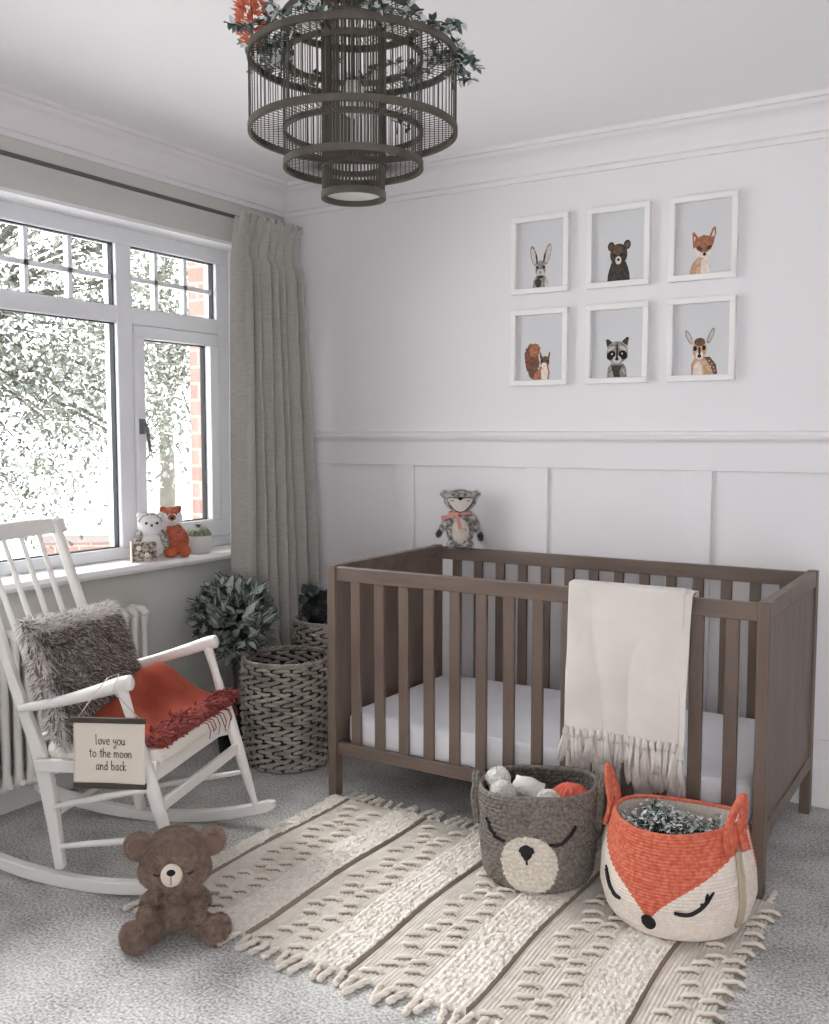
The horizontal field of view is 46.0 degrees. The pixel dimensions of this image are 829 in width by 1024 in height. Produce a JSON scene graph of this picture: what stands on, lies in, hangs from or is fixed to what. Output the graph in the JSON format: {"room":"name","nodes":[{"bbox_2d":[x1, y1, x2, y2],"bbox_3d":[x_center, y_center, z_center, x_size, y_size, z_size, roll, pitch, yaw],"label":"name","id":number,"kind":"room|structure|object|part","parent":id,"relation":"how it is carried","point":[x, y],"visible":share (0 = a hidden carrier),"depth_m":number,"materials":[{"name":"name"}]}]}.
{"room":"bedroom","nodes":[
{"label":"bedroom","id":0,"kind":"room"},
{"bbox_2d":[0,135,283,764],"bbox_3d":[-1.937,-0.111,2.496,0.200,2.365,4.814,3,5,32],"label":"wall","id":1,"kind":"structure","parent":0,"point":[165,593],"depth_m":3.73,"materials":[{"name":"grey paint"}]},
{"bbox_2d":[0,690,229,815],"bbox_3d":[-1.844,0.990,2.527,0.018,0.165,4.814,3,5,32],"label":"baseboard","id":2,"kind":"structure","parent":1,"relation":"attached to","point":[27,795],"depth_m":3.34,"materials":[{"name":"white"}]},
{"bbox_2d":[0,200,230,593],"bbox_3d":[-1.387,-0.405,3.291,0.269,1.325,2.420,3,5,32],"label":"window","id":3,"kind":"structure","parent":1,"relation":"in","point":[127,328],"depth_m":3.84,"materials":[{"name":"white plastic"}]},
{"bbox_3d":[-1.363,0.241,3.328,0.214,0.030,2.420,3,5,32],"label":"sill","id":4,"kind":"part","parent":3,"relation":"part of","materials":[{"name":"white"}]},
{"bbox_2d":[130,541,157,562],"bbox_3d":[-1.042,0.152,3.759,0.098,0.080,0.038,-2,5,-24],"label":"box","id":5,"kind":"object","parent":3,"relation":"on","point":[139,551],"visible":1,"depth_m":3.74,"materials":[{"name":"brown cardboard"}]},
{"bbox_3d":[-1.086,0.153,3.741,0.004,0.080,0.036,-2,5,-24],"label":"panel","id":6,"kind":"part","parent":5,"relation":"part of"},
{"bbox_3d":[-1.066,-0.303,3.869,0.044,0.131,0.024,2,5,18],"label":"handle","id":7,"kind":"part","parent":3,"relation":"part of","materials":[{"name":"silver metal"}]},
{"bbox_2d":[132,511,169,556],"bbox_3d":[-1.035,0.096,3.830,0.144,0.198,0.095,-1,5,-15],"label":"plush toy","id":8,"kind":"object","parent":3,"relation":"on","point":[150,526],"visible":0.75,"depth_m":3.80,"materials":[{"name":"white"}]},
{"bbox_2d":[159,505,190,557],"bbox_3d":[-0.959,0.079,3.910,0.124,0.213,0.106,-1,5,-18],"label":"plush toy","id":9,"kind":"object","parent":3,"relation":"on","point":[178,537],"visible":0.88,"depth_m":3.90,"materials":[{"name":"orange"}]},
{"bbox_2d":[187,524,212,553],"bbox_3d":[-0.892,0.110,4.034,0.112,0.120,0.112,3,5,32],"label":"potted cactus","id":10,"kind":"object","parent":3,"relation":"on","point":[200,538],"visible":0.94,"depth_m":3.99,"materials":[{"name":"white ceramic"}]},
{"bbox_2d":[188,535,212,553],"bbox_3d":[-0.892,0.133,4.035,0.112,0.074,0.112,3,5,32],"label":"pot","id":11,"kind":"object","parent":3,"relation":"on","point":[198,544],"depth_m":3.99,"materials":[{"name":"white ceramic"}]},
{"bbox_2d":[0,186,231,387],"bbox_3d":[-1.382,-0.422,3.305,0.131,1.296,2.352,3,5,32],"label":"trim","id":12,"kind":"structure","parent":1,"relation":"attached to","point":[6,194],"depth_m":3.65,"materials":[{"name":"white paint"}]},
{"bbox_2d":[0,149,239,218],"bbox_3d":[-1.347,-1.136,3.082,0.104,0.028,2.966,3,5,32],"label":"rail","id":13,"kind":"object","parent":1,"relation":"attached to","point":[2,152],"visible":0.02,"depth_m":3.44,"materials":[{"name":"grey metal"}]},
{"bbox_2d":[230,211,319,703],"bbox_3d":[-0.607,-0.146,4.121,0.168,2.136,0.473,4,6,39],"label":"curtain","id":14,"kind":"object","parent":13,"relation":"hanging from","point":[274,528],"visible":0.69,"depth_m":4.06,"materials":[{"name":"grey fabric"}]},
{"bbox_2d":[0,83,286,217],"bbox_3d":[-1.807,-1.221,2.328,0.104,0.125,4.814,3,5,32],"label":"trim","id":15,"kind":"structure","parent":1,"relation":"attached to","point":[26,117],"depth_m":3.58,"materials":[{"name":"white paint"}]},
{"bbox_2d":[188,262,203,518],"bbox_3d":[-0.736,-0.163,4.811,0.185,3.300,0.819,3,5,32],"label":"wall","id":16,"kind":"structure","parent":0,"point":[195,270],"depth_m":4.46,"materials":[{"name":"orange brick"}]},
{"bbox_2d":[0,0,828,181],"bbox_3d":[-0.157,-1.268,1.372,4.710,0.120,4.934,3,5,32],"label":"ceiling","id":17,"kind":"structure","parent":0,"point":[173,71],"depth_m":2.87,"materials":[{"name":"white paint"}]},
{"bbox_2d":[247,0,457,206],"bbox_3d":[-0.137,-0.988,2.178,0.468,0.568,0.468,3,5,32],"label":"pendant lamp","id":18,"kind":"object","parent":17,"relation":"hanging from","point":[353,96],"visible":0.95,"depth_m":2.12,"materials":[{"name":"grey wood"}]},
{"bbox_2d":[231,0,267,56],"bbox_3d":[-0.356,-1.075,2.131,0.088,0.157,0.090,1,5,9],"label":"dried flower","id":19,"kind":"object","parent":18,"relation":"attached to","point":[239,13],"visible":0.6,"depth_m":2.11,"materials":[{"name":"orange plant"}]},
{"bbox_3d":[-0.355,-1.067,2.132,0.005,0.140,0.006,3,5,32],"label":"stem","id":20,"kind":"part","parent":19,"relation":"part of","materials":[{"name":"brown"}]},
{"bbox_3d":[-0.137,-0.922,2.183,0.060,0.085,0.060,3,5,32],"label":"bulb","id":21,"kind":"part","parent":18,"relation":"part of","materials":[{"name":"white glass"}]},
{"bbox_2d":[223,0,484,133],"bbox_3d":[-0.134,-0.971,2.187,0.547,0.238,0.528,3,5,32],"label":"leaf garland","id":22,"kind":"object","parent":18,"relation":"on","point":[448,26],"visible":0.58,"depth_m":2.10,"materials":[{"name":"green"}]},
{"bbox_2d":[328,192,379,200],"bbox_3d":[-0.137,-0.717,2.200,0.127,0.002,0.127,3,5,32],"label":"diffuser","id":23,"kind":"object","parent":18,"relation":"attached to","point":[332,196],"depth_m":2.22,"materials":[{"name":"white plastic"}]},
{"bbox_2d":[0,738,828,1023],"bbox_3d":[-0.188,1.213,1.519,4.710,0.120,4.814,3,5,32],"label":"floor","id":24,"kind":"structure","parent":0,"point":[62,961],"depth_m":2.44,"materials":[{"name":"grey carpet"}]},
{"bbox_2d":[0,604,148,793],"bbox_3d":[-1.271,0.693,3.317,0.115,0.631,0.914,3,5,32],"label":"radiator","id":25,"kind":"object","parent":24,"relation":"on","point":[133,613],"visible":0.16,"depth_m":3.20,"materials":[{"name":"white metal"}]},
{"bbox_2d":[0,518,275,894],"bbox_3d":[-0.916,0.537,2.946,0.825,1.001,0.589,1,5,13],"label":"rocking chair","id":26,"kind":"object","parent":24,"relation":"on","point":[159,762],"visible":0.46,"depth_m":2.79,"materials":[{"name":"white paint"}]},
{"bbox_3d":[-1.226,0.058,2.981,0.050,0.051,0.504,1,5,13],"label":"crest rail","id":27,"kind":"part","parent":26,"relation":"part of","materials":[{"name":"white paint"}]},
{"bbox_3d":[-1.135,0.536,2.775,0.304,0.954,0.032,1,5,17],"label":"post","id":28,"kind":"part","parent":26,"relation":"part of","materials":[{"name":"white paint"}]},
{"bbox_3d":[-1.028,0.635,2.980,0.036,0.025,0.461,1,5,13],"label":"rail","id":29,"kind":"part","parent":26,"relation":"part of","materials":[{"name":"white paint"}]},
{"bbox_3d":[-0.935,0.502,2.683,0.374,0.135,0.037,1,5,17],"label":"arm","id":30,"kind":"part","parent":26,"relation":"part of","materials":[{"name":"white paint"}]},
{"bbox_2d":[13,598,141,756],"bbox_3d":[-0.985,0.484,2.941,0.235,0.421,0.522,1,5,15],"label":"cushion","id":31,"kind":"object","parent":26,"relation":"on","point":[73,650],"visible":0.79,"depth_m":2.80,"materials":[{"name":"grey fur"}]},
{"bbox_3d":[-0.881,0.704,2.699,0.372,0.036,0.020,-2,4,13],"label":"seat rail","id":32,"kind":"part","parent":26,"relation":"part of","materials":[{"name":"white paint"}]},
{"bbox_3d":[-1.037,0.503,3.194,0.304,0.954,0.032,1,5,9],"label":"post","id":33,"kind":"part","parent":26,"relation":"part of","materials":[{"name":"white paint"}]},
{"bbox_2d":[70,673,146,789],"bbox_3d":[-0.800,0.583,2.609,0.201,0.287,0.099,0,5,5],"label":"sign","id":34,"kind":"object","parent":26,"relation":"hanging from","point":[108,752],"visible":1,"depth_m":2.57,"materials":[{"name":"beige fabric"}]},
{"bbox_3d":[-0.799,0.489,2.602,0.170,0.100,0.098,0,5,5],"label":"hanging cord","id":35,"kind":"part","parent":34,"relation":"part of","materials":[{"name":"beige plastic"}]},
{"bbox_3d":[-0.817,0.656,2.932,0.390,0.070,0.500,1,5,13],"label":"woven seat","id":36,"kind":"part","parent":26,"relation":"part of","materials":[{"name":"white"}]},
{"bbox_3d":[-0.714,0.739,2.640,0.186,0.532,0.040,1,5,13],"label":"leg","id":37,"kind":"part","parent":26,"relation":"part of","materials":[{"name":"white paint"}]},
{"bbox_2d":[55,663,243,748],"bbox_3d":[-0.778,0.579,2.925,0.365,0.193,0.557,1,5,13],"label":"throw blanket","id":38,"kind":"object","parent":26,"relation":"on","point":[171,706],"visible":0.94,"depth_m":2.91,"materials":[{"name":"orange fabric"}]},
{"bbox_3d":[-0.818,0.462,3.182,0.374,0.135,0.037,1,5,9],"label":"arm","id":39,"kind":"part","parent":26,"relation":"part of","materials":[{"name":"white paint"}]},
{"bbox_3d":[-0.658,0.695,2.898,0.022,0.043,0.524,1,5,13],"label":"seat rail","id":40,"kind":"part","parent":26,"relation":"part of","materials":[{"name":"white paint"}]},
{"bbox_3d":[-0.593,0.698,3.158,0.186,0.532,0.040,1,5,13],"label":"leg","id":41,"kind":"part","parent":26,"relation":"part of","materials":[{"name":"white paint"}]},
{"bbox_2d":[118,824,232,956],"bbox_3d":[-0.605,0.944,2.467,0.279,0.282,0.195,-1,5,-14],"label":"teddy bear","id":42,"kind":"object","parent":24,"relation":"on","point":[174,863],"visible":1,"depth_m":2.44},
{"bbox_2d":[185,572,279,756],"bbox_3d":[-0.726,0.601,3.893,0.376,0.724,0.374,3,5,32],"label":"potted plant","id":43,"kind":"object","parent":24,"relation":"on","point":[253,614],"visible":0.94,"depth_m":3.81,"materials":[{"name":"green plant"}]},
{"bbox_3d":[-0.719,0.877,3.909,0.170,0.170,0.170,3,5,32],"label":"pot","id":44,"kind":"part","parent":43,"relation":"part of","materials":[{"name":"black"}]},
{"bbox_3d":[-0.721,0.570,3.891,0.188,0.465,0.213,3,5,32],"label":"stem","id":45,"kind":"part","parent":43,"relation":"part of","materials":[{"name":"grey plant"}]},
{"bbox_2d":[239,634,327,773],"bbox_3d":[-0.494,0.722,3.789,0.367,0.500,0.367,-2,5,-20],"label":"wicker basket","id":46,"kind":"object","parent":24,"relation":"on","point":[284,691],"visible":0.89,"depth_m":3.65,"materials":[{"name":"grey wicker"}]},
{"bbox_3d":[-0.628,0.516,3.869,0.028,0.102,0.130,3,6,36],"label":"handle","id":47,"kind":"part","parent":46,"relation":"part of","materials":[{"name":"grey wicker"}]},
{"bbox_2d":[292,614,327,649],"bbox_3d":[-0.346,0.692,4.143,0.347,0.503,0.348,0,5,6],"label":"wicker basket","id":48,"kind":"object","parent":24,"relation":"on","point":[304,633],"visible":0.09,"depth_m":3.99,"materials":[{"name":"grey wicker"}]},
{"bbox_2d":[299,584,327,623],"bbox_3d":[-0.341,0.613,4.143,0.252,0.619,0.249,3,5,32],"label":"potted plant","id":49,"kind":"object","parent":48,"relation":"in","point":[314,607],"visible":0.16,"depth_m":4.09,"materials":[{"name":"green plant"}]},
{"bbox_2d":[123,791,781,1023],"bbox_3d":[0.123,1.052,2.642,1.524,0.022,1.050,3,5,32],"label":"rug","id":50,"kind":"object","parent":24,"relation":"on","point":[397,900],"visible":0.73,"depth_m":2.48,"materials":[{"name":"beige fabric"}]},
{"bbox_2d":[470,765,605,893],"bbox_3d":[0.352,0.880,2.792,0.355,0.305,0.351,-3,6,-35],"label":"storage basket","id":51,"kind":"object","parent":50,"relation":"on","point":[541,845],"visible":0.91,"depth_m":2.66,"materials":[{"name":"grey fabric"}]},
{"bbox_3d":[0.180,0.814,2.822,0.030,0.138,0.100,1,5,12],"label":"handle","id":52,"kind":"part","parent":51,"relation":"part of","materials":[{"name":"grey fabric"}]},
{"bbox_2d":[486,766,510,787],"bbox_3d":[0.242,0.770,2.819,0.073,0.073,0.074,3,5,32],"label":"ball","id":53,"kind":"object","parent":51,"relation":"in","point":[497,773],"visible":0.65,"depth_m":2.80,"materials":[{"name":"white fabric"}]},
{"bbox_2d":[489,780,516,795],"bbox_3d":[0.249,0.796,2.756,0.077,0.078,0.078,3,5,32],"label":"ball","id":54,"kind":"object","parent":51,"relation":"in","point":[504,787],"visible":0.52,"depth_m":2.73,"materials":[{"name":"white fabric"}]},
{"bbox_2d":[512,775,544,796],"bbox_3d":[0.325,0.785,2.775,0.095,0.072,0.068,1,5,12],"label":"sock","id":55,"kind":"object","parent":51,"relation":"in","point":[525,786],"visible":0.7,"depth_m":2.75,"materials":[{"name":"white fabric"}]},
{"bbox_2d":[535,789,559,796],"bbox_3d":[0.374,0.815,2.733,0.078,0.078,0.077,3,5,32],"label":"ball","id":56,"kind":"object","parent":51,"relation":"in","point":[545,792],"visible":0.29,"depth_m":2.72,"materials":[{"name":"white fabric"}]},
{"bbox_2d":[552,782,587,796],"bbox_3d":[0.442,0.789,2.760,0.130,0.049,0.106,1,5,12],"label":"hat","id":57,"kind":"object","parent":51,"relation":"in","point":[566,789],"visible":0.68,"depth_m":2.74,"materials":[{"name":"orange fabric"}]},
{"bbox_3d":[0.526,0.805,2.741,0.031,0.147,0.102,1,5,16],"label":"handle","id":58,"kind":"part","parent":51,"relation":"part of","materials":[{"name":"grey fabric"}]},
{"bbox_2d":[600,762,757,941],"bbox_3d":[0.685,0.861,2.556,0.407,0.380,0.400,3,6,35],"label":"storage basket","id":59,"kind":"object","parent":50,"relation":"on","point":[697,887],"visible":0.95,"depth_m":2.40,"materials":[{"name":"orange fabric"}]},
{"bbox_3d":[0.533,0.756,2.641,0.037,0.158,0.092,3,6,35],"label":"ear handle","id":60,"kind":"part","parent":59,"relation":"part of","materials":[{"name":"orange fabric"}]},
{"bbox_2d":[621,798,725,834],"bbox_3d":[0.689,0.907,2.560,0.306,0.265,0.300,3,5,32],"label":"foliage","id":61,"kind":"object","parent":59,"relation":"in","point":[661,817],"visible":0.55,"depth_m":2.57,"materials":[{"name":"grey plant"}]},
{"bbox_3d":[0.794,0.761,2.393,0.092,0.158,0.035,-3,5,-34],"label":"ear handle","id":62,"kind":"part","parent":59,"relation":"part of","materials":[{"name":"orange fabric"}]},
{"bbox_2d":[327,544,818,898],"bbox_3d":[0.519,0.596,3.337,1.473,0.821,0.745,3,5,32],"label":"crib","id":63,"kind":"object","parent":24,"relation":"on","point":[384,612],"visible":0.68,"depth_m":3.19,"materials":[{"name":"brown wood"}]},
{"bbox_3d":[-0.278,0.590,3.416,0.033,0.821,0.042,3,5,32],"label":"post","id":64,"kind":"part","parent":63,"relation":"part of","materials":[{"name":"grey wood"}]},
{"bbox_3d":[-0.093,0.798,3.732,0.030,0.045,0.661,3,5,32],"label":"rail","id":65,"kind":"part","parent":63,"relation":"part of","materials":[{"name":"brown wood"}]},
{"bbox_3d":[-0.093,0.184,3.683,0.030,0.050,0.661,3,5,32],"label":"rail","id":66,"kind":"part","parent":63,"relation":"part of","materials":[{"name":"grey wood"}]},
{"bbox_3d":[-0.094,0.492,3.708,0.020,0.569,0.661,3,5,32],"label":"panel","id":67,"kind":"part","parent":63,"relation":"part of","materials":[{"name":"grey wood"}]},
{"bbox_3d":[0.091,0.542,4.012,0.033,0.821,0.042,3,5,32],"label":"post","id":68,"kind":"part","parent":63,"relation":"part of","materials":[{"name":"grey wood"}]},
{"bbox_2d":[435,489,483,549],"bbox_3d":[0.184,0.028,3.906,0.174,0.244,0.133,-3,5,-30],"label":"plush toy","id":69,"kind":"object","parent":63,"relation":"on","point":[460,525],"visible":1,"depth_m":3.88,"materials":[{"name":"beige"}]},
{"bbox_3d":[0.333,0.854,3.055,1.407,0.042,0.025,3,5,32],"label":"rail","id":70,"kind":"part","parent":63,"relation":"part of","materials":[{"name":"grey wood"}]},
{"bbox_3d":[0.333,0.241,3.006,1.407,0.049,0.025,3,5,32],"label":"rail","id":71,"kind":"part","parent":63,"relation":"part of","materials":[{"name":"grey wood"}]},
{"bbox_2d":[350,675,754,821],"bbox_3d":[0.519,0.767,3.351,1.383,0.132,0.673,3,5,32],"label":"mattress","id":72,"kind":"object","parent":63,"relation":"in","point":[712,723],"visible":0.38,"depth_m":3.25,"materials":[{"name":"white fabric"}]},
{"bbox_3d":[0.705,0.193,3.607,1.407,0.049,0.025,3,5,32],"label":"rail","id":73,"kind":"part","parent":63,"relation":"part of","materials":[{"name":"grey wood"}]},
{"bbox_2d":[556,579,698,797],"bbox_3d":[0.614,0.508,2.836,0.386,0.598,0.122,3,5,32],"label":"throw blanket","id":74,"kind":"object","parent":63,"relation":"hanging from","point":[627,671],"visible":0.94,"depth_m":2.80,"materials":[{"name":"beige fabric"}]},
{"bbox_3d":[0.947,0.650,2.662,0.033,0.821,0.042,3,5,32],"label":"post","id":75,"kind":"part","parent":63,"relation":"part of","materials":[{"name":"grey wood"}]},
{"bbox_3d":[1.131,0.858,2.979,0.030,0.045,0.661,3,5,32],"label":"rail","id":76,"kind":"part","parent":63,"relation":"part of","materials":[{"name":"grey wood"}]},
{"bbox_3d":[1.131,0.244,2.930,0.030,0.050,0.661,3,5,32],"label":"rail","id":77,"kind":"part","parent":63,"relation":"part of","materials":[{"name":"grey wood"}]},
{"bbox_3d":[1.130,0.552,2.955,0.020,0.569,0.661,3,5,32],"label":"panel","id":78,"kind":"part","parent":63,"relation":"part of","materials":[{"name":"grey wood"}]},
{"bbox_3d":[1.316,0.602,3.258,0.033,0.821,0.042,3,5,32],"label":"post","id":79,"kind":"part","parent":63,"relation":"part of","materials":[{"name":"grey wood"}]},
{"bbox_2d":[284,138,828,739],"bbox_3d":[1.321,-0.182,3.381,4.410,2.365,0.120,3,5,32],"label":"wall","id":80,"kind":"structure","parent":0,"point":[409,304],"depth_m":3.74,"materials":[{"name":"white paint"}]},
{"bbox_2d":[510,307,569,385],"bbox_3d":[0.483,-0.637,3.778,0.239,0.293,0.026,3,5,32],"label":"picture frame","id":81,"kind":"object","parent":80,"relation":"attached to","point":[539,338],"visible":1,"depth_m":3.78,"materials":[{"name":"white wood"}]},
{"bbox_2d":[517,313,561,380],"bbox_3d":[0.486,-0.637,3.783,0.197,0.251,0.005,3,5,32],"label":"print","id":82,"kind":"object","parent":81,"relation":"attached to","point":[539,335],"depth_m":3.78,"materials":[{"name":"white paper"}]},
{"bbox_2d":[511,211,570,295],"bbox_3d":[0.483,-0.989,3.750,0.239,0.294,0.026,3,5,32],"label":"picture frame","id":83,"kind":"object","parent":80,"relation":"attached to","point":[540,244],"visible":1,"depth_m":3.75,"materials":[{"name":"white wood"}]},
{"bbox_2d":[517,219,562,288],"bbox_3d":[0.486,-0.987,3.755,0.197,0.257,0.006,3,5,32],"label":"print","id":84,"kind":"object","parent":83,"relation":"attached to","point":[539,241],"depth_m":3.75,"materials":[{"name":"white paper"}]},
{"bbox_2d":[285,88,828,217],"bbox_3d":[1.219,-1.293,3.223,4.310,0.125,0.104,3,5,32],"label":"trim","id":85,"kind":"structure","parent":80,"relation":"attached to","point":[800,117],"depth_m":3.54,"materials":[{"name":"white paint"}]},
{"bbox_2d":[313,442,828,759],"bbox_3d":[1.244,0.311,3.391,4.310,1.100,0.012,3,5,32],"label":"trim","id":86,"kind":"structure","parent":80,"relation":"attached to","point":[699,461],"depth_m":3.73,"materials":[{"name":"white paint"}]},
{"bbox_2d":[313,431,828,444],"bbox_3d":[1.239,-0.255,3.338,4.310,0.047,0.030,3,5,32],"label":"trim","id":87,"kind":"structure","parent":80,"relation":"attached to","point":[605,437],"depth_m":3.69,"materials":[{"name":"white paint"}]},
{"bbox_2d":[585,301,649,383],"bbox_3d":[0.749,-0.624,3.614,0.241,0.293,0.026,3,5,32],"label":"picture frame","id":88,"kind":"object","parent":80,"relation":"attached to","point":[617,335],"visible":1,"depth_m":3.62,"materials":[{"name":"white wood"}]},
{"bbox_2d":[591,308,642,377],"bbox_3d":[0.753,-0.624,3.619,0.199,0.251,0.006,3,5,32],"label":"print","id":89,"kind":"object","parent":88,"relation":"attached to","point":[616,333],"depth_m":3.62,"materials":[{"name":"white paper"}]},
{"bbox_2d":[586,201,651,289],"bbox_3d":[0.749,-0.976,3.586,0.241,0.294,0.026,3,5,32],"label":"picture frame","id":90,"kind":"object","parent":80,"relation":"attached to","point":[619,237],"visible":1,"depth_m":3.59,"materials":[{"name":"white wood"}]},
{"bbox_2d":[593,209,643,282],"bbox_3d":[0.753,-0.977,3.591,0.199,0.252,0.006,3,5,32],"label":"print","id":91,"kind":"object","parent":90,"relation":"attached to","point":[618,234],"depth_m":3.59,"materials":[{"name":"white paper"}]},
{"bbox_2d":[666,294,737,381],"bbox_3d":[1.014,-0.611,3.451,0.240,0.293,0.026,3,5,32],"label":"picture frame","id":92,"kind":"object","parent":80,"relation":"attached to","point":[701,331],"visible":1,"depth_m":3.45,"materials":[{"name":"white wood"}]},
{"bbox_2d":[673,302,729,375],"bbox_3d":[1.017,-0.611,3.456,0.198,0.251,0.006,3,5,32],"label":"print","id":93,"kind":"object","parent":92,"relation":"attached to","point":[701,330],"depth_m":3.45,"materials":[{"name":"white paper"}]},
{"bbox_2d":[668,189,739,282],"bbox_3d":[1.014,-0.963,3.423,0.240,0.294,0.026,3,5,32],"label":"picture frame","id":94,"kind":"object","parent":80,"relation":"attached to","point":[703,228],"visible":1,"depth_m":3.42,"materials":[{"name":"white wood"}]},
{"bbox_2d":[675,198,731,275],"bbox_3d":[1.017,-0.964,3.428,0.198,0.252,0.006,3,5,32],"label":"print","id":95,"kind":"object","parent":94,"relation":"attached to","point":[703,226],"depth_m":3.43,"materials":[{"name":"white paper"}]},
{"bbox_2d":[790,757,828,808],"bbox_3d":[1.236,0.918,3.426,4.310,0.165,0.018,3,5,32],"label":"baseboard","id":96,"kind":"structure","parent":80,"relation":"attached to","point":[820,770],"depth_m":3.33,"materials":[{"name":"white"}]},
{"label":"outside","id":97,"kind":"structure","parent":0,"visible":0},
{"bbox_2d":[0,456,191,559],"bbox_3d":[-19.033,-0.412,29.446,56.730,0.120,90.000,3,5,32],"label":"ground","id":98,"kind":"structure","parent":97,"point":[185,497],"depth_m":28.46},
{"bbox_2d":[41,532,110,553],"bbox_3d":[-2.934,0.667,9.307,1.160,0.930,0.300,-1,5,-6],"label":"wall","id":99,"kind":"structure","parent":98,"relation":"on","point":[91,540],"depth_m":9.12,"materials":[{"name":"pink brick"}]},
{"bbox_2d":[0,223,191,559],"bbox_3d":[-3.346,-1.314,7.290,6.128,5.234,4.919,3,5,32],"label":"tree","id":100,"kind":"object","parent":98,"relation":"on","point":[11,377],"visible":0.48,"depth_m":6.63,"materials":[{"name":"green plant"}]},
{"bbox_2d":[35,240,191,511],"bbox_3d":[-3.190,-2.027,12.772,3.617,5.759,3.590,0,5,-2],"label":"tree","id":101,"kind":"object","parent":98,"relation":"on","point":[167,495],"visible":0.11,"depth_m":12.85,"materials":[{"name":"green plant"}]}
]}

